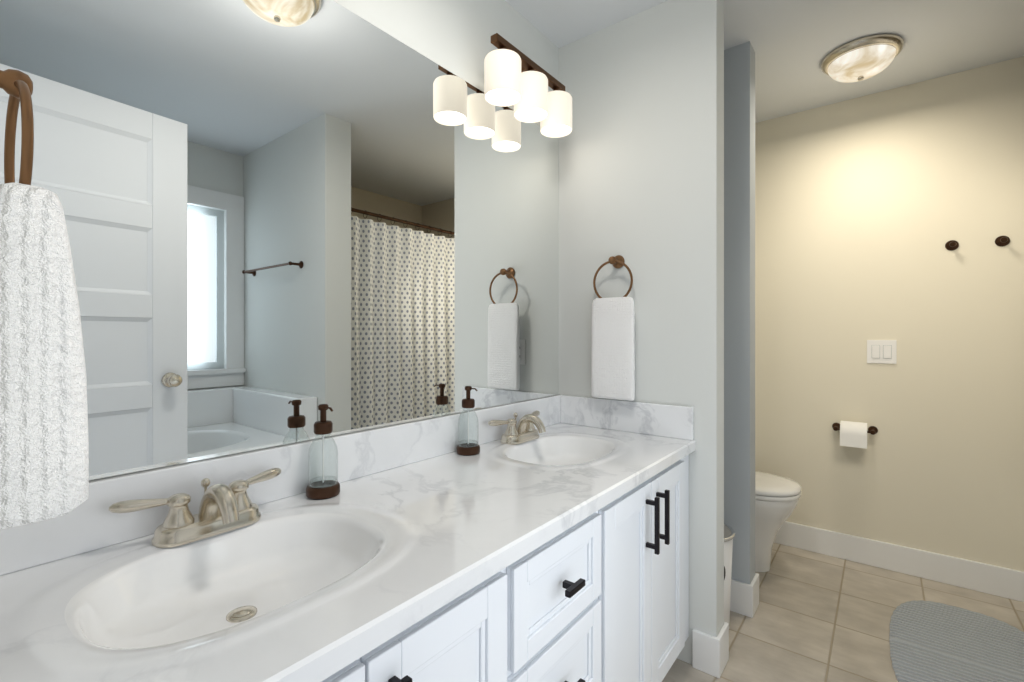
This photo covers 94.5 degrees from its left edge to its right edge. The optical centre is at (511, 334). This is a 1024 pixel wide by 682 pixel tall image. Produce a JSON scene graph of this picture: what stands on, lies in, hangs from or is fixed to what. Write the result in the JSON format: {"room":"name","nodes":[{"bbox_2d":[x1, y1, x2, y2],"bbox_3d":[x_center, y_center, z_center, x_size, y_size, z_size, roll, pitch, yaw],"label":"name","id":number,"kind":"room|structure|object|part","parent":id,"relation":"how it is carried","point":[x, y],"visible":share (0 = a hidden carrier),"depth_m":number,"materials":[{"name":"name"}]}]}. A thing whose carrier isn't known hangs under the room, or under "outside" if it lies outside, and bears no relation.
{"room":"bathroom","nodes":[
{"label":"bathroom","id":0,"kind":"room"},
{"bbox_2d":[0,0,558,480],"bbox_3d":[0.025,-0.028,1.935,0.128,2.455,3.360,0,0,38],"label":"mirror","id":1,"kind":"object","parent":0,"point":[284,218],"depth_m":1.12,"materials":[{"name":"clear glass"}]},
{"bbox_2d":[484,33,571,137],"bbox_3d":[0.043,-0.898,1.710,0.190,0.234,0.446,0,0,38],"label":"sconce","id":2,"kind":"object","parent":1,"relation":"attached to","point":[520,81],"visible":1,"depth_m":1.63,"materials":[{"name":"white glass"}]},
{"bbox_2d":[559,0,723,664],"bbox_3d":[0.494,-0.028,1.911,0.655,2.455,0.100,0,0,38],"label":"wall","id":3,"kind":"structure","parent":0,"point":[641,168],"depth_m":1.79,"materials":[{"name":"white paint"}]},
{"bbox_2d":[591,255,634,400],"bbox_3d":[0.406,-0.034,1.871,0.178,0.570,0.070,0,0,38],"label":"towel ring","id":4,"kind":"object","parent":3,"relation":"attached to","point":[613,350],"depth_m":1.84,"materials":[{"name":"white fabric"}]},
{"bbox_2d":[692,622,728,672],"bbox_3d":[0.625,1.133,1.866,0.419,0.135,0.038,0,0,38],"label":"baseboard","id":5,"kind":"structure","parent":3,"relation":"attached to","point":[710,654],"depth_m":1.68,"materials":[{"name":"white paint"}]},
{"bbox_2d":[724,41,754,583],"bbox_3d":[0.786,-0.028,2.273,0.670,2.455,0.110,0,0,38],"label":"wall","id":6,"kind":"structure","parent":0,"point":[739,289],"depth_m":2.05,"materials":[{"name":"grey paint"}]},
{"bbox_2d":[730,577,758,617],"bbox_3d":[0.852,1.133,2.144,0.434,0.135,0.017,0,0,38],"label":"baseboard","id":7,"kind":"structure","parent":6,"relation":"attached to","point":[744,600],"depth_m":2.03,"materials":[{"name":"white paint"}]},
{"bbox_2d":[505,0,1023,122],"bbox_3d":[1.031,-1.280,1.149,2.680,0.050,3.360,0,0,38],"label":"ceiling","id":8,"kind":"structure","parent":0,"point":[794,43],"depth_m":1.97,"materials":[{"name":"white paint"}]},
{"bbox_2d":[821,33,903,82],"bbox_3d":[1.560,-1.197,2.119,0.300,0.115,0.300,0,0,38],"label":"light","id":9,"kind":"object","parent":8,"relation":"attached to","point":[862,58],"visible":1,"depth_m":2.05,"materials":[{"name":"white glass"}]},
{"bbox_3d":[1.560,-1.190,2.119,0.248,0.073,0.248,0,0,38],"label":"glass","id":10,"kind":"part","parent":9,"relation":"part of","materials":[{"name":"white glass"}]},
{"bbox_2d":[662,543,1023,681],"bbox_3d":[1.031,1.225,1.149,2.680,0.050,3.360,0,0,38],"label":"floor","id":11,"kind":"structure","parent":0,"point":[818,617],"depth_m":2.00,"materials":[{"name":"tile"}]},
{"bbox_2d":[0,395,695,681],"bbox_3d":[-0.086,0.730,1.197,0.614,0.940,1.735,0,0,38],"label":"bathroom vanity","id":12,"kind":"object","parent":11,"relation":"on","point":[544,539],"visible":1,"depth_m":0.92,"materials":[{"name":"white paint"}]},
{"bbox_2d":[108,467,281,548],"bbox_3d":[-0.561,0.331,0.901,0.147,0.097,0.299,0,0,38],"label":"faucet","id":13,"kind":"object","parent":12,"relation":"on","point":[225,511],"depth_m":0.88,"materials":[{"name":"silver metal"}]},
{"bbox_2d":[306,404,339,499],"bbox_3d":[-0.448,0.272,1.124,0.077,0.215,0.076,0,0,38],"label":"soap dispenser","id":14,"kind":"object","parent":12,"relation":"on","point":[323,488],"visible":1,"depth_m":1.11,"materials":[{"name":"clear glass"}]},
{"bbox_2d":[456,386,479,455],"bbox_3d":[-0.140,0.272,1.520,0.077,0.215,0.076,0,0,38],"label":"soap dispenser","id":15,"kind":"object","parent":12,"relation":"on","point":[468,448],"visible":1,"depth_m":1.51,"materials":[{"name":"clear glass"}]},
{"bbox_2d":[488,410,546,444],"bbox_3d":[0.058,0.331,1.693,0.147,0.097,0.299,0,0,38],"label":"faucet","id":16,"kind":"object","parent":12,"relation":"on","point":[525,433],"depth_m":1.67,"materials":[{"name":"silver metal"}]},
{"bbox_2d":[724,523,734,623],"bbox_3d":[0.794,1.000,1.975,0.248,0.398,0.248,0,0,38],"label":"trash can","id":17,"kind":"object","parent":11,"relation":"on","point":[729,533],"visible":0.12,"depth_m":1.89,"materials":[{"name":"white plastic"}]},
{"bbox_2d":[755,471,801,571],"bbox_3d":[1.119,0.802,2.581,0.787,0.794,0.485,0,0,38],"label":"toilet","id":18,"kind":"object","parent":11,"relation":"on","point":[777,497],"visible":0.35,"depth_m":2.33,"materials":[{"name":"white ceramic"}]},
{"bbox_2d":[889,600,1023,681],"bbox_3d":[1.678,1.194,1.709,0.495,0.011,0.919,0,0,38],"label":"bath mat","id":19,"kind":"object","parent":11,"relation":"on","point":[930,641],"visible":1,"depth_m":1.81,"materials":[{"name":"grey fabric"}]},
{"bbox_2d":[755,56,1023,570],"bbox_3d":[2.028,-0.028,2.425,2.440,2.455,0.120,0,0,38],"label":"wall","id":20,"kind":"structure","parent":0,"point":[868,207],"depth_m":2.39,"materials":[{"name":"beige paint"}]},
{"bbox_2d":[832,421,877,448],"bbox_3d":[1.775,0.510,2.458,0.198,0.120,0.139,0,0,38],"label":"toilet paper","id":21,"kind":"object","parent":20,"relation":"attached to","point":[853,434],"visible":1,"depth_m":2.41,"materials":[{"name":"white paper"}]},
{"bbox_2d":[867,340,896,363],"bbox_3d":[1.904,0.087,2.440,0.120,0.120,0.010,0,0,38],"label":"switch plate","id":22,"kind":"object","parent":20,"relation":"attached to","point":[882,351],"visible":1,"depth_m":2.44,"materials":[{"name":"white plastic"}]},
{"bbox_2d":[774,521,1023,601],"bbox_3d":[1.681,1.133,2.612,1.656,0.135,0.014,0,0,38],"label":"baseboard","id":23,"kind":"structure","parent":20,"relation":"attached to","point":[1004,582],"depth_m":2.37,"materials":[{"name":"white paint"}]},
{"bbox_2d":[945,240,958,250],"bbox_3d":[2.102,-0.430,2.260,0.050,0.050,0.048,0,0,38],"label":"wall hook","id":24,"kind":"object","parent":20,"relation":"attached to","point":[950,245],"depth_m":2.27,"materials":[{"name":"brown metal"}]},
{"bbox_2d":[995,236,1009,246],"bbox_3d":[2.236,-0.430,2.156,0.050,0.050,0.048,0,0,38],"label":"wall hook","id":25,"kind":"object","parent":20,"relation":"attached to","point":[1002,241],"depth_m":2.17,"materials":[{"name":"brown metal"}]},
{"bbox_3d":[-0.675,-0.028,0.476,0.580,2.455,0.120,0,0,38],"label":"wall","id":26,"kind":"structure","parent":0,"visible":0},
{"bbox_2d":[0,69,88,528],"bbox_3d":[-0.594,-0.062,0.563,0.200,0.530,0.114,0,0,38],"label":"towel ring","id":27,"kind":"object","parent":26,"relation":"attached to","point":[44,455],"depth_m":0.51,"materials":[{"name":"white fabric"}]}
]}

